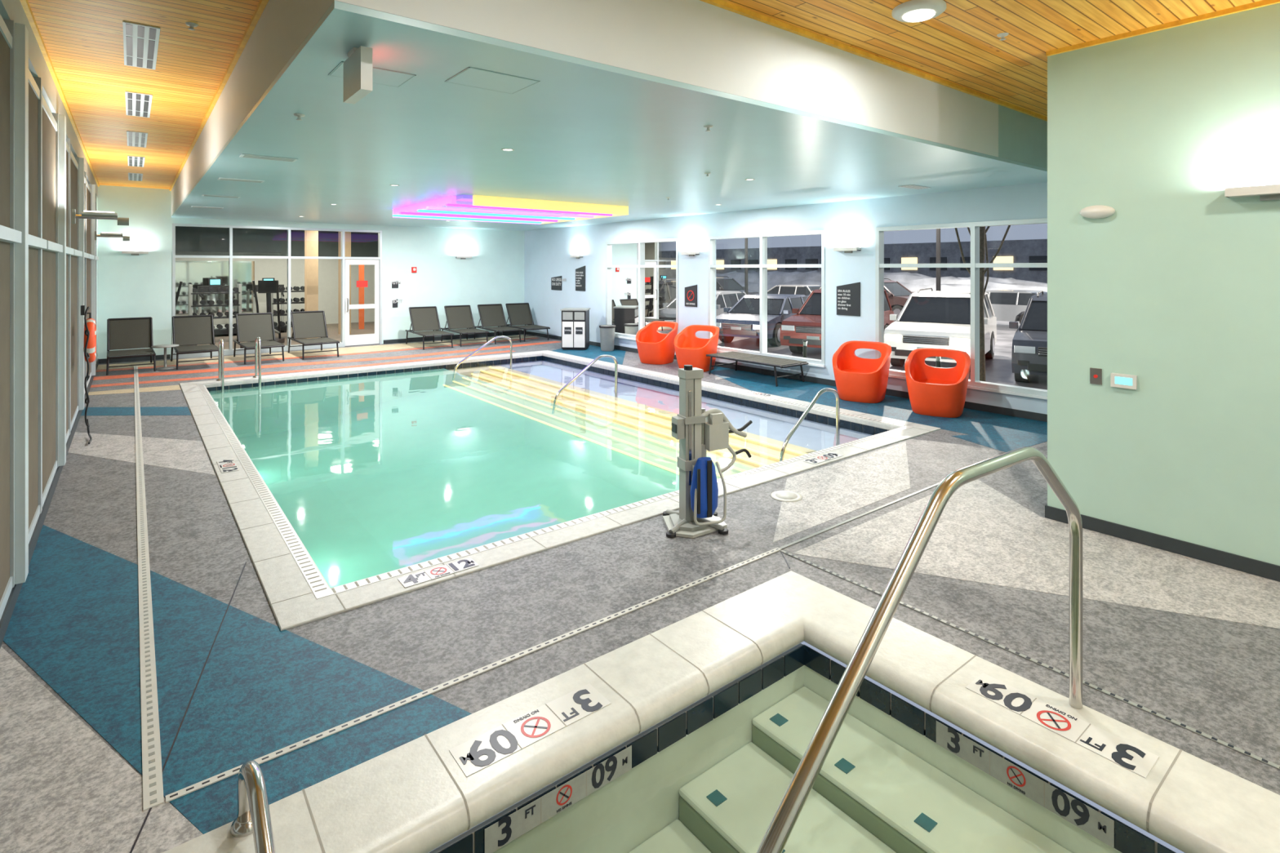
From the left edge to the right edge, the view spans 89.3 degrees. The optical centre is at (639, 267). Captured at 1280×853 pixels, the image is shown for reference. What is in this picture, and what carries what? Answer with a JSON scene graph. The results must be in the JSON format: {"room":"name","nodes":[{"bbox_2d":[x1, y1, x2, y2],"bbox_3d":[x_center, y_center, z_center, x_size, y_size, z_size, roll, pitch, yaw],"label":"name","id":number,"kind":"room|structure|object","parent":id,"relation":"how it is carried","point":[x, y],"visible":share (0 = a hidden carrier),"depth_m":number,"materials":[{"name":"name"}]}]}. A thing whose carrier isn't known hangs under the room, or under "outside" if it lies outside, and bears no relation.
{"room":"indoor swimming pool","nodes":[
{"label":"indoor swimming pool","id":0,"kind":"room"},
{"bbox_2d":[0,0,97,361],"bbox_3d":[-4.688,0.125,4.965,0.250,3.350,18.000,0,0,-38],"label":"wall","id":1,"kind":"structure","parent":0,"point":[13,10],"depth_m":4.90,"materials":[{"name":"white paint"}]},
{"bbox_2d":[0,13,98,620],"bbox_3d":[-4.354,0.190,4.687,0.172,2.980,17.030,0,0,-38],"label":"window","id":2,"kind":"structure","parent":1,"relation":"in","point":[48,260],"depth_m":4.19,"materials":[{"name":"metal"}]},
{"bbox_2d":[0,358,98,648],"bbox_3d":[-4.578,1.748,5.038,0.012,0.097,17.980,0,0,-38],"label":"baseboard","id":3,"kind":"structure","parent":1,"relation":"attached to","point":[9,608],"depth_m":4.29,"materials":[{"name":"rubber"}]},
{"bbox_2d":[80,305,92,444],"bbox_3d":[-5.729,1.091,6.714,0.083,1.389,0.443,0,0,-45],"label":"rope","id":4,"kind":"object","parent":1,"relation":"attached to","point":[83,312],"visible":1,"depth_m":6.79,"materials":[{"name":"black fabric"}]},
{"bbox_2d":[83,312,96,362],"bbox_3d":[-6.053,0.767,7.135,0.098,0.555,0.490,0,0,-38],"label":"life ring","id":5,"kind":"object","parent":1,"relation":"attached to","point":[91,325],"visible":0.79,"depth_m":7.00,"materials":[{"name":"orange plastic"}]},
{"bbox_2d":[71,208,128,225],"bbox_3d":[-4.700,-0.438,5.654,0.380,0.124,0.280,0,0,-38],"label":"wall lamp","id":6,"kind":"object","parent":1,"relation":"attached to","point":[86,214],"visible":1,"depth_m":5.60,"materials":[{"name":"grey plastic"}]},
{"bbox_2d":[175,226,281,253],"bbox_3d":[-9.166,-0.825,17.281,7.900,0.950,6.490,0,0,-38],"label":"ceiling","id":7,"kind":"structure","parent":0,"point":[207,239],"depth_m":14.31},
{"bbox_2d":[175,229,377,324],"bbox_3d":[-9.197,0.300,17.321,8.100,3.000,6.590,0,0,-38],"label":"wall","id":8,"kind":"structure","parent":0,"point":[362,244],"depth_m":20.64,"materials":[{"name":"paint"}]},
{"bbox_2d":[175,260,254,313],"bbox_3d":[-12.572,0.550,18.708,2.500,1.500,0.039,0,0,-38],"label":"mirror","id":9,"kind":"object","parent":8,"relation":"attached to","point":[195,273],"visible":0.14,"depth_m":18.80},
{"bbox_2d":[197,321,379,350],"bbox_3d":[-9.166,1.851,17.281,7.900,0.099,6.490,0,0,-38],"label":"floor","id":10,"kind":"structure","parent":0,"point":[369,326],"depth_m":17.55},
{"bbox_2d":[188,284,241,339],"bbox_3d":[-10.341,1.100,15.782,1.060,1.400,0.400,0,0,-38],"label":"dumbbell rack","id":11,"kind":"object","parent":10,"relation":"on","point":[237,290],"visible":0.72,"depth_m":15.71,"materials":[{"name":"black metal"}]},
{"bbox_2d":[197,278,236,334],"bbox_3d":[-11.401,1.050,17.619,0.800,1.500,1.600,0,0,-44],"label":"treadmill","id":12,"kind":"object","parent":10,"relation":"on","point":[215,283],"visible":0.42,"depth_m":17.91,"materials":[{"name":"black metal"}]},
{"bbox_2d":[240,280,284,348],"bbox_3d":[-8.718,1.046,14.992,0.600,1.508,1.250,0,0,-15],"label":"elliptical trainer","id":13,"kind":"object","parent":10,"relation":"on","point":[268,286],"visible":0.59,"depth_m":15.35,"materials":[{"name":"black metal"}]},
{"bbox_2d":[271,286,304,328],"bbox_3d":[-9.065,1.100,16.909,1.060,1.400,0.400,0,0,-38],"label":"dumbbell rack","id":14,"kind":"object","parent":10,"relation":"on","point":[282,289],"visible":0.44,"depth_m":16.72,"materials":[{"name":"black metal"}]},
{"bbox_2d":[304,230,351,338],"bbox_3d":[-8.136,0.310,16.939,0.367,2.980,1.712,0,0,10],"label":"column","id":15,"kind":"structure","parent":10,"relation":"on","point":[311,237],"depth_m":16.23,"materials":[{"name":"wood"}]},
{"bbox_2d":[358,264,364,328],"bbox_3d":[-8.189,0.850,19.058,0.130,1.900,0.100,0,0,-38],"label":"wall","id":16,"kind":"structure","parent":10,"relation":"on","point":[361,267],"depth_m":19.02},
{"bbox_2d":[97,185,524,364],"bbox_3d":[-6.702,0.125,14.950,9.300,3.350,0.200,0,0,-38],"label":"wall","id":17,"kind":"structure","parent":0,"point":[140,286],"depth_m":15.34,"materials":[{"name":"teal paint"}]},
{"bbox_2d":[172,222,382,358],"bbox_3d":[-7.709,0.460,14.110,4.020,2.680,0.140,0,0,-38],"label":"window","id":18,"kind":"structure","parent":17,"relation":"in","point":[230,351],"depth_m":14.08,"materials":[{"name":"metal"}]},
{"bbox_2d":[344,259,379,346],"bbox_3d":[-6.440,0.800,15.040,0.765,1.980,0.122,0,0,-38],"label":"door","id":19,"kind":"structure","parent":18,"relation":"attached to","point":[364,339],"depth_m":15.04,"materials":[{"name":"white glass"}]},
{"bbox_2d":[98,331,524,364],"bbox_3d":[-6.637,1.754,14.866,8.900,0.087,0.012,0,0,-38],"label":"baseboard","id":20,"kind":"structure","parent":17,"relation":"attached to","point":[471,335],"depth_m":15.60,"materials":[{"name":"rubber"}]},
{"bbox_2d":[171,0,1047,231],"bbox_3d":[-2.158,-1.015,10.056,7.786,0.030,13.110,0,0,-38],"label":"ceiling","id":21,"kind":"structure","parent":0,"point":[588,131],"depth_m":5.50,"materials":[{"name":"paint"}]},
{"bbox_2d":[343,45,372,103],"bbox_3d":[-1.304,-0.894,2.993,0.060,0.210,0.300,0,0,-38],"label":"exit sign","id":22,"kind":"object","parent":21,"relation":"hanging from","point":[357,68],"visible":1,"depth_m":2.92,"materials":[{"name":"white plastic"}]},
{"bbox_2d":[392,194,628,224],"bbox_3d":[-2.253,-0.929,10.750,2.980,0.139,2.900,0,0,-38],"label":"led ceiling light","id":23,"kind":"object","parent":21,"relation":"attached to","point":[460,207],"visible":1,"depth_m":10.21,"materials":[{"name":"plastic"}]},
{"bbox_2d":[0,333,1279,814],"bbox_3d":[-1.087,1.860,7.788,8.900,0.120,18.000,0,0,-38],"label":"floor","id":24,"kind":"structure","parent":0,"point":[1220,679],"depth_m":3.48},
{"bbox_2d":[0,646,203,852],"bbox_3d":[-2.209,1.800,2.565,0.666,0.005,1.815,0,0,-38],"label":"floor section","id":25,"kind":"object","parent":24,"relation":"on","point":[70,781],"depth_m":2.24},
{"bbox_2d":[106,316,155,375],"bbox_3d":[-9.082,1.359,11.559,0.670,0.879,1.530,0,0,-39],"label":"chaise lounge","id":26,"kind":"object","parent":24,"relation":"on","point":[126,333],"visible":0.97,"depth_m":11.75,"materials":[{"name":"fabric"}]},
{"bbox_2d":[142,436,215,475],"bbox_3d":[-4.489,1.800,6.257,0.485,0.005,1.964,0,0,-38],"label":"inlay","id":27,"kind":"object","parent":24,"relation":"on","point":[190,455],"depth_m":6.22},
{"bbox_2d":[170,314,218,369],"bbox_3d":[-8.335,1.359,12.145,0.670,0.879,1.530,0,0,-39],"label":"chaise lounge","id":28,"kind":"object","parent":24,"relation":"on","point":[191,330],"visible":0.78,"depth_m":12.35,"materials":[{"name":"fabric"}]},
{"bbox_2d":[233,312,284,364],"bbox_3d":[-7.524,1.359,12.780,0.670,0.879,1.530,0,0,-39],"label":"chaise lounge","id":29,"kind":"object","parent":24,"relation":"on","point":[250,326],"visible":0.95,"depth_m":12.99,"materials":[{"name":"fabric"}]},
{"bbox_2d":[88,334,536,395],"bbox_3d":[-5.350,1.800,13.151,8.790,0.002,3.900,0,0,-38],"label":"inlay","id":30,"kind":"object","parent":24,"relation":"on","point":[418,344],"visible":0.82,"depth_m":13.29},
{"bbox_2d":[287,310,339,359],"bbox_3d":[-6.753,1.359,13.385,0.670,0.879,1.530,0,0,-39],"label":"chaise lounge","id":31,"kind":"object","parent":24,"relation":"on","point":[305,324],"visible":1,"depth_m":13.58,"materials":[{"name":"fabric"}]},
{"bbox_2d":[90,337,559,387],"bbox_3d":[-5.361,1.799,13.085,8.690,0.004,2.490,0,0,-38],"label":"inlay","id":32,"kind":"object","parent":24,"relation":"on","point":[96,378],"visible":0.85,"depth_m":12.04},
{"bbox_2d":[405,306,453,349],"bbox_3d":[-4.861,1.359,14.931,0.670,0.879,1.530,0,0,-35],"label":"chaise lounge","id":33,"kind":"object","parent":24,"relation":"on","point":[422,318],"visible":1,"depth_m":15.15,"materials":[{"name":"fabric"}]},
{"bbox_2d":[129,551,790,852],"bbox_3d":[-0.828,1.798,3.544,3.415,0.003,2.602,0,0,-38],"label":"joint","id":34,"kind":"object","parent":24,"relation":"on","point":[192,696],"visible":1,"depth_m":2.69,"materials":[{"name":"black"}]},
{"bbox_2d":[440,305,488,346],"bbox_3d":[-4.192,1.359,15.455,0.670,0.879,1.530,0,0,-35],"label":"chaise lounge","id":35,"kind":"object","parent":24,"relation":"on","point":[458,317],"visible":0.95,"depth_m":15.67,"materials":[{"name":"fabric"}]},
{"bbox_2d":[474,303,522,344],"bbox_3d":[-3.523,1.359,15.980,0.670,0.879,1.530,0,0,-35],"label":"chaise lounge","id":36,"kind":"object","parent":24,"relation":"on","point":[491,315],"visible":0.89,"depth_m":16.19,"materials":[{"name":"fabric"}]},
{"bbox_2d":[3,345,1047,834],"bbox_3d":[-1.664,1.800,8.524,8.880,0.003,10.530,0,0,-38],"label":"inlay","id":37,"kind":"object","parent":24,"relation":"on","point":[263,689],"visible":0.78,"depth_m":2.90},
{"bbox_2d":[560,307,590,350],"bbox_3d":[-1.429,1.351,14.383,0.580,0.890,0.520,0,0,5],"label":"base cabinet","id":38,"kind":"object","parent":37,"relation":"on","point":[575,321],"visible":1,"depth_m":14.14,"materials":[{"name":"white metal"}]},
{"bbox_2d":[599,324,615,351],"bbox_3d":[-0.706,1.524,14.060,0.364,0.545,0.364,0,0,-38],"label":"waste bin","id":39,"kind":"object","parent":37,"relation":"on","point":[606,331],"visible":1,"depth_m":13.93,"materials":[{"name":"grey plastic"}]},
{"bbox_2d":[706,351,808,386],"bbox_3d":[1.877,1.634,10.571,0.670,0.329,1.650,0,0,-38],"label":"bench","id":40,"kind":"object","parent":37,"relation":"on","point":[774,362],"visible":1,"depth_m":10.39,"materials":[{"name":"black metal"}]},
{"bbox_2d":[831,340,891,403],"bbox_3d":[3.042,1.419,8.891,0.725,0.756,0.703,0,0,35],"label":"tub chair","id":41,"kind":"object","parent":37,"relation":"on","point":[857,379],"visible":1,"depth_m":8.75,"materials":[{"name":"plastic"}]},
{"bbox_2d":[904,347,970,417],"bbox_3d":[3.696,1.419,8.057,0.725,0.756,0.703,0,0,32],"label":"tub chair","id":42,"kind":"object","parent":37,"relation":"on","point":[940,392],"visible":1,"depth_m":7.94,"materials":[{"name":"plastic"}]},
{"bbox_2d":[502,302,550,342],"bbox_3d":[-2.917,1.359,16.455,0.670,0.879,1.530,0,0,-35],"label":"chaise lounge","id":43,"kind":"object","parent":24,"relation":"on","point":[518,313],"visible":0.87,"depth_m":16.66,"materials":[{"name":"fabric"}]},
{"bbox_2d":[179,350,940,631],"bbox_3d":[-1.890,1.852,8.633,6.520,0.136,8.680,0,0,-38],"label":"pool coping","id":44,"kind":"object","parent":24,"relation":"on","point":[297,593],"depth_m":4.76},
{"bbox_2d":[216,338,224,416],"bbox_3d":[-6.554,1.853,10.141,0.100,1.494,0.451,0,0,-38],"label":"ladder rail","id":45,"kind":"object","parent":44,"relation":"attached to","point":[220,350],"depth_m":9.99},
{"bbox_2d":[253,336,261,431],"bbox_3d":[-6.160,1.853,10.450,0.100,1.494,0.451,0,0,-38],"label":"ladder rail","id":46,"kind":"object","parent":44,"relation":"attached to","point":[257,344],"depth_m":10.28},
{"bbox_2d":[397,557,479,587],"bbox_3d":[-1.178,1.784,3.804,0.440,0.003,0.130,0,0,-38],"label":"depth marker","id":47,"kind":"object","parent":44,"relation":"on","point":[437,572],"depth_m":3.79,"materials":[{"name":"tile"}]},
{"bbox_2d":[779,387,839,461],"bbox_3d":[1.849,1.731,7.041,1.042,0.786,0.042,0,0,-38],"label":"pool handrail","id":48,"kind":"object","parent":44,"relation":"on","point":[827,389],"depth_m":7.09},
{"bbox_2d":[635,320,678,364],"bbox_3d":[0.324,1.419,12.326,0.725,0.756,0.703,0,0,35],"label":"tub chair","id":49,"kind":"object","parent":24,"relation":"on","point":[654,347],"visible":0.99,"depth_m":12.15,"materials":[{"name":"plastic"}]},
{"bbox_2d":[674,324,719,372],"bbox_3d":[1.002,1.419,11.460,0.725,0.756,0.703,0,0,32],"label":"tub chair","id":50,"kind":"object","parent":24,"relation":"on","point":[690,349],"visible":0.93,"depth_m":11.32,"materials":[{"name":"plastic"}]},
{"bbox_2d":[133,365,1279,811],"bbox_3d":[-3.039,1.796,5.944,16.093,0.006,5.813,0,0,24],"label":"floor drain","id":51,"kind":"object","parent":24,"relation":"on","point":[153,785],"visible":0.98,"depth_m":2.91,"materials":[{"name":"plastic"}]},
{"bbox_2d":[662,364,752,537],"bbox_3d":[0.484,1.237,4.597,0.776,1.120,0.497,0,0,-24],"label":"lift","id":52,"kind":"object","parent":24,"relation":"on","point":[698,431],"depth_m":4.47,"materials":[{"name":"metal"}]},
{"bbox_2d":[163,570,1279,852],"bbox_3d":[0.851,1.850,1.265,3.220,0.140,3.980,0,0,-38],"label":"coping","id":53,"kind":"object","parent":24,"relation":"on","point":[402,799],"visible":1,"depth_m":2.43,"materials":[{"name":"stone"}]},
{"bbox_2d":[231,760,275,852],"bbox_3d":[-1.120,1.976,1.899,0.090,0.849,0.519,0,0,-38],"label":"grab rail","id":54,"kind":"object","parent":53,"relation":"attached to","point":[254,817],"visible":1,"depth_m":1.96,"materials":[{"name":"silver metal"}]},
{"bbox_2d":[448,683,611,777],"bbox_3d":[-0.411,1.778,2.518,0.620,0.003,0.160,0,0,-38],"label":"depth marker","id":55,"kind":"object","parent":53,"relation":"on","point":[472,756],"depth_m":2.50,"materials":[{"name":"tile"}]},
{"bbox_2d":[302,610,1182,852],"bbox_3d":[0.656,1.825,2.005,2.593,0.091,2.554,0,0,-38],"label":"joint","id":56,"kind":"object","parent":53,"relation":"attached to","point":[1154,794],"depth_m":2.33,"materials":[{"name":"grey"}]},
{"bbox_2d":[756,446,1083,852],"bbox_3d":[0.957,1.517,1.996,2.116,1.766,0.047,0,0,-38],"label":"handrail","id":57,"kind":"object","parent":53,"relation":"on","point":[786,815],"depth_m":1.83,"materials":[{"name":"metal"}]},
{"bbox_2d":[965,672,1159,777],"bbox_3d":[1.634,1.778,2.552,0.160,0.003,0.620,0,0,-38],"label":"depth marker","id":58,"kind":"object","parent":53,"relation":"on","point":[1140,761],"depth_m":2.52,"materials":[{"name":"tile"}]},
{"bbox_2d":[429,643,1121,852],"bbox_3d":[0.851,2.428,1.265,2.580,0.945,3.340,0,0,-38],"label":"hot tub basin","id":59,"kind":"object","parent":24,"relation":"in","point":[629,810],"visible":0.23,"depth_m":2.61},
{"bbox_2d":[484,745,631,852],"bbox_3d":[-0.276,1.927,2.362,0.620,0.099,0.003,0,0,-38],"label":"depth marker","id":60,"kind":"object","parent":59,"relation":"attached to","point":[509,828],"depth_m":2.34,"materials":[{"name":"tile"}]},
{"bbox_2d":[437,644,1175,852],"bbox_3d":[0.851,1.930,1.265,2.384,0.100,3.144,0,0,-38],"label":"tile","id":61,"kind":"structure","parent":59,"relation":"attached to","point":[1126,839],"depth_m":2.76,"materials":[{"name":"tile"}]},
{"bbox_2d":[706,713,937,852],"bbox_3d":[0.477,2.258,2.090,1.410,0.364,1.260,0,0,-38],"label":"tile","id":62,"kind":"structure","parent":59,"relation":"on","point":[716,797],"depth_m":2.67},
{"bbox_2d":[629,686,1071,852],"bbox_3d":[0.321,2.435,1.941,2.378,0.710,1.419,0,0,-38],"label":"steps","id":63,"kind":"structure","parent":59,"relation":"in","point":[874,807],"depth_m":2.59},
{"bbox_2d":[936,720,1114,848],"bbox_3d":[1.421,1.927,2.449,0.003,0.099,0.620,0,0,-38],"label":"depth marker","id":64,"kind":"object","parent":59,"relation":"attached to","point":[1100,826],"depth_m":2.41,"materials":[{"name":"tile"}]},
{"bbox_2d":[770,490,801,502],"bbox_3d":[1.151,1.794,5.096,0.240,0.009,0.240,0,0,-38],"label":"lid","id":65,"kind":"object","parent":24,"relation":"on","point":[781,495],"visible":1,"depth_m":5.08,"materials":[{"name":"plastic"}]},
{"bbox_2d":[773,441,910,542],"bbox_3d":[1.806,1.800,5.469,2.979,0.005,0.782,0,0,-38],"label":"inlay","id":66,"kind":"object","parent":24,"relation":"on","point":[829,492],"depth_m":5.30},
{"bbox_2d":[792,494,931,569],"bbox_3d":[1.787,1.800,4.404,1.705,0.005,0.514,0,0,-38],"label":"inlay","id":67,"kind":"object","parent":24,"relation":"on","point":[881,541],"depth_m":4.26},
{"bbox_2d":[914,479,1068,595],"bbox_3d":[2.446,1.800,4.407,2.013,0.005,1.219,0,0,-38],"label":"inlay","id":68,"kind":"object","parent":24,"relation":"on","point":[981,535],"depth_m":4.21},
{"bbox_2d":[1082,528,1279,628],"bbox_3d":[2.956,1.800,3.721,1.097,0.005,1.057,0,0,-38],"label":"inlay","id":69,"kind":"object","parent":24,"relation":"on","point":[1117,571],"depth_m":3.69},
{"bbox_2d":[27,0,1262,189],"bbox_3d":[-1.087,-1.625,7.788,9.300,0.150,18.400,0,0,-38],"label":"ceiling","id":70,"kind":"structure","parent":0,"point":[83,39],"depth_m":4.43,"materials":[{"name":"brown wood"}]},
{"bbox_2d":[126,130,147,147],"bbox_3d":[-6.048,-1.545,7.794,0.189,0.009,1.138,0,0,-38],"label":"ceiling vent","id":71,"kind":"object","parent":70,"relation":"in","point":[135,139],"depth_m":7.77,"materials":[{"name":"metal"}]},
{"bbox_2d":[124,90,152,117],"bbox_3d":[-4.758,-1.545,6.149,0.190,0.009,1.134,0,0,-38],"label":"ceiling vent","id":72,"kind":"object","parent":70,"relation":"in","point":[137,104],"depth_m":6.10,"materials":[{"name":"metal"}]},
{"bbox_2d":[122,20,159,69],"bbox_3d":[-3.497,-1.545,4.541,0.190,0.009,1.124,0,0,-38],"label":"ceiling vent","id":73,"kind":"object","parent":70,"relation":"in","point":[140,44],"depth_m":4.48,"materials":[{"name":"metal"}]},
{"bbox_2d":[171,0,331,214],"bbox_3d":[-5.217,-1.290,7.689,0.050,0.518,13.058,0,0,-38],"label":"fascia","id":74,"kind":"object","parent":70,"relation":"attached to","point":[282,26],"visible":0.64,"depth_m":4.16,"materials":[{"name":"white paint"}]},
{"bbox_2d":[891,0,946,22],"bbox_3d":[1.665,-1.522,3.873,0.300,0.056,0.300,0,0,-38],"label":"ceiling light","id":75,"kind":"object","parent":70,"relation":"in","point":[913,11],"depth_m":3.81,"materials":[{"name":"plastic"}]},
{"bbox_2d":[443,364,857,479],"bbox_3d":[-0.408,2.328,9.796,2.149,0.724,8.076,0,0,-38],"label":"steps","id":76,"kind":"structure","parent":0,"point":[637,424],"depth_m":9.02,"materials":[{"name":"tile"}]},
{"bbox_2d":[209,360,871,588],"bbox_3d":[-1.890,2.375,8.633,6.120,0.850,8.280,0,0,-38],"label":"basin","id":77,"kind":"object","parent":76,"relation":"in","point":[373,476],"visible":0.29,"depth_m":8.05,"materials":[{"name":"liquid"}]},
{"bbox_2d":[206,355,889,435],"bbox_3d":[-1.890,1.900,8.633,5.924,0.100,8.084,0,0,-38],"label":"tile","id":78,"kind":"structure","parent":77,"relation":"attached to","point":[872,430],"depth_m":10.69,"materials":[{"name":"tile"}]},
{"bbox_2d":[551,354,617,413],"bbox_3d":[-0.816,1.731,9.768,1.172,0.786,0.042,0,0,-38],"label":"pool handrail","id":79,"kind":"object","parent":76,"relation":"attached to","point":[614,358],"depth_m":9.82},
{"bbox_2d":[331,0,1047,168],"bbox_3d":[1.871,-1.290,4.917,7.785,0.518,0.050,0,0,-38],"label":"fascia","id":80,"kind":"object","parent":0,"point":[696,42],"visible":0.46,"depth_m":3.89,"materials":[{"name":"white paint"}]},
{"bbox_2d":[524,182,1047,422],"bbox_3d":[1.240,0.125,12.193,0.200,3.350,13.940,0,0,-38],"label":"wall","id":81,"kind":"structure","parent":0,"point":[852,223],"depth_m":10.26,"materials":[{"name":"paint"}]},
{"bbox_2d":[575,265,585,291],"bbox_3d":[-1.418,0.250,15.408,0.014,0.600,0.420,0,0,-38],"label":"wall sign","id":82,"kind":"object","parent":81,"relation":"attached to","point":[580,272],"visible":1,"depth_m":15.38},
{"bbox_2d":[605,238,678,340],"bbox_3d":[0.020,0.475,13.645,0.170,2.110,2.490,0,0,-38],"label":"window","id":83,"kind":"structure","parent":81,"relation":"in","point":[634,292],"depth_m":13.82,"materials":[{"name":"metal"}]},
{"bbox_2d":[684,284,697,306],"bbox_3d":[0.970,0.530,12.363,0.015,0.420,0.340,0,0,-38],"label":"wall sign","id":84,"kind":"object","parent":81,"relation":"attached to","point":[691,292],"visible":1,"depth_m":12.35,"materials":[{"name":"black"}]},
{"bbox_2d":[707,230,825,367],"bbox_3d":[2.084,0.475,11.012,0.170,2.110,2.600,0,0,-38],"label":"window","id":85,"kind":"structure","parent":81,"relation":"in","point":[763,265],"depth_m":10.99,"materials":[{"name":"metal"}]},
{"bbox_2d":[836,282,860,315],"bbox_3d":[3.099,0.460,9.648,0.014,0.500,0.400,0,0,-38],"label":"wall sign","id":86,"kind":"object","parent":81,"relation":"attached to","point":[848,295],"visible":1,"depth_m":9.63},
{"bbox_2d":[875,217,1047,399],"bbox_3d":[4.253,0.475,8.246,0.170,2.110,2.770,0,0,-38],"label":"window","id":87,"kind":"structure","parent":81,"relation":"in","point":[975,264],"depth_m":8.23,"materials":[{"name":"metal"}]},
{"bbox_2d":[1047,2,1279,565],"bbox_3d":[5.527,0.125,4.118,3.420,3.350,4.060,0,0,-38],"label":"wall","id":88,"kind":"structure","parent":0,"point":[1176,290],"depth_m":4.12,"materials":[{"name":"green paint"}]},
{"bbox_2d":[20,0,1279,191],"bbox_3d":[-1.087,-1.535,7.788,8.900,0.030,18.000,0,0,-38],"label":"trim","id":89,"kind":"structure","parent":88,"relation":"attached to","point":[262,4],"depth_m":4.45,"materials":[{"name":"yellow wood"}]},
{"bbox_2d":[525,330,1279,582],"bbox_3d":[1.149,1.754,9.529,3.232,0.087,17.980,0,0,-38],"label":"baseboard","id":90,"kind":"structure","parent":88,"relation":"attached to","point":[1265,570],"depth_m":4.31,"materials":[{"name":"rubber"}]},
{"bbox_2d":[1079,204,1115,218],"bbox_3d":[3.095,-0.380,4.397,0.060,0.090,0.200,0,0,-38],"label":"emergency light","id":91,"kind":"object","parent":88,"relation":"attached to","point":[1096,211],"visible":1,"depth_m":4.37,"materials":[{"name":"white plastic"}]},
{"bbox_2d":[1111,373,1137,389],"bbox_3d":[3.201,0.750,4.289,0.026,0.090,0.140,0,0,-38],"label":"thermostat","id":92,"kind":"object","parent":88,"relation":"attached to","point":[1119,380],"visible":1,"depth_m":4.28,"materials":[{"name":"white plastic"}]},
{"bbox_2d":[1224,183,1279,200],"bbox_3d":[3.614,-0.430,3.698,0.105,0.080,0.400,0,0,-38],"label":"wall sconce","id":93,"kind":"object","parent":88,"relation":"attached to","point":[1270,192],"visible":1,"depth_m":3.73,"materials":[{"name":"white plastic"}]},
{"label":"outside","id":94,"kind":"structure","parent":0,"visible":0},
{"bbox_2d":[671,320,1047,390],"bbox_3d":[20.553,2.035,41.531,66.400,0.230,120.000,0,0,-38],"label":"parking lot","id":95,"kind":"structure","parent":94,"point":[998,369],"depth_m":15.00,"materials":[{"name":"asphalt"}]},
{"bbox_2d":[662,279,675,307],"bbox_3d":[0.430,1.228,22.444,1.944,1.645,4.221,0,0,35],"label":"car","id":96,"kind":"object","parent":95,"relation":"on","point":[668,286],"visible":0.11,"depth_m":22.02,"materials":[{"name":"paint"}]},
{"bbox_2d":[663,290,746,333],"bbox_3d":[2.035,1.402,20.397,1.944,1.296,4.221,0,0,35],"label":"car","id":97,"kind":"object","parent":95,"relation":"on","point":[724,299],"visible":0.19,"depth_m":19.89,"materials":[{"name":"paint"}]},
{"bbox_2d":[715,275,759,294],"bbox_3d":[4.147,1.246,33.606,1.901,1.608,4.127,0,0,-38],"label":"car","id":98,"kind":"object","parent":95,"relation":"on","point":[727,283],"visible":0.16,"depth_m":32.95,"materials":[{"name":"paint"}]},
{"bbox_2d":[715,293,808,346],"bbox_3d":[3.639,1.416,18.352,1.901,1.267,4.127,0,0,35],"label":"car","id":99,"kind":"object","parent":95,"relation":"on","point":[742,319],"visible":0.66,"depth_m":17.23,"materials":[{"name":"paint"}]},
{"bbox_2d":[767,284,821,296],"bbox_3d":[6.970,1.416,30.007,1.901,1.267,4.127,0,0,-38],"label":"car","id":100,"kind":"object","parent":95,"relation":"on","point":[795,289],"visible":0.2,"depth_m":29.08,"materials":[{"name":"paint"}]},
{"bbox_2d":[779,286,894,353],"bbox_3d":[5.008,1.264,16.121,1.858,1.572,4.033,0,0,35],"label":"car","id":101,"kind":"object","parent":95,"relation":"on","point":[806,325],"visible":0.39,"depth_m":14.93,"materials":[{"name":"paint"}]},
{"bbox_2d":[662,239,1047,283],"bbox_3d":[37.228,-0.175,57.782,10.100,4.450,105.000,0,0,-38],"label":"building","id":102,"kind":"structure","parent":95,"relation":"on","point":[1028,251],"depth_m":62.34,"materials":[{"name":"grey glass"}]},
{"bbox_2d":[662,270,1047,293],"bbox_3d":[11.160,1.076,39.249,4.400,1.948,34.000,0,0,-38],"label":"snow bank","id":103,"kind":"object","parent":95,"relation":"on","point":[913,282],"visible":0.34,"depth_m":33.94,"materials":[{"name":"snow"}]},
{"bbox_2d":[884,278,913,320],"bbox_3d":[9.824,1.246,26.366,1.901,1.608,4.127,0,0,-38],"label":"car","id":104,"kind":"object","parent":95,"relation":"on","point":[898,295],"visible":0.13,"depth_m":25.39,"materials":[{"name":"paint"}]},
{"bbox_2d":[936,228,940,290],"bbox_3d":[8.213,-0.770,18.512,1.370,5.640,0.280,0,0,-38],"label":"street lamp","id":105,"kind":"object","parent":95,"relation":"on","point":[938,230],"visible":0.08,"depth_m":18.84,"materials":[{"name":"black metal"}]},
{"bbox_2d":[884,288,996,372],"bbox_3d":[6.612,1.264,14.075,1.858,1.572,4.033,0,0,35],"label":"suv","id":106,"kind":"object","parent":95,"relation":"on","point":[933,319],"visible":0.72,"depth_m":13.27,"materials":[{"name":"paint"}]},
{"bbox_2d":[955,225,1010,381],"bbox_3d":[5.408,-0.751,10.281,1.025,5.608,1.021,0,0,-38],"label":"bare tree","id":107,"kind":"object","parent":95,"relation":"on","point":[983,238],"visible":0.24,"depth_m":10.25,"materials":[{"name":"brown plant"}]},
{"bbox_2d":[986,289,1047,324],"bbox_3d":[12.646,1.416,22.767,1.901,1.267,4.127,0,0,-38],"label":"car","id":108,"kind":"object","parent":95,"relation":"on","point":[1008,305],"visible":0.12,"depth_m":21.82,"materials":[{"name":"paint"}]},
{"bbox_2d":[1008,290,1047,382],"bbox_3d":[8.093,1.264,12.186,1.858,1.572,4.033,0,0,35],"label":"car","id":109,"kind":"object","parent":95,"relation":"on","point":[1029,341],"visible":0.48,"depth_m":11.12,"materials":[{"name":"paint"}]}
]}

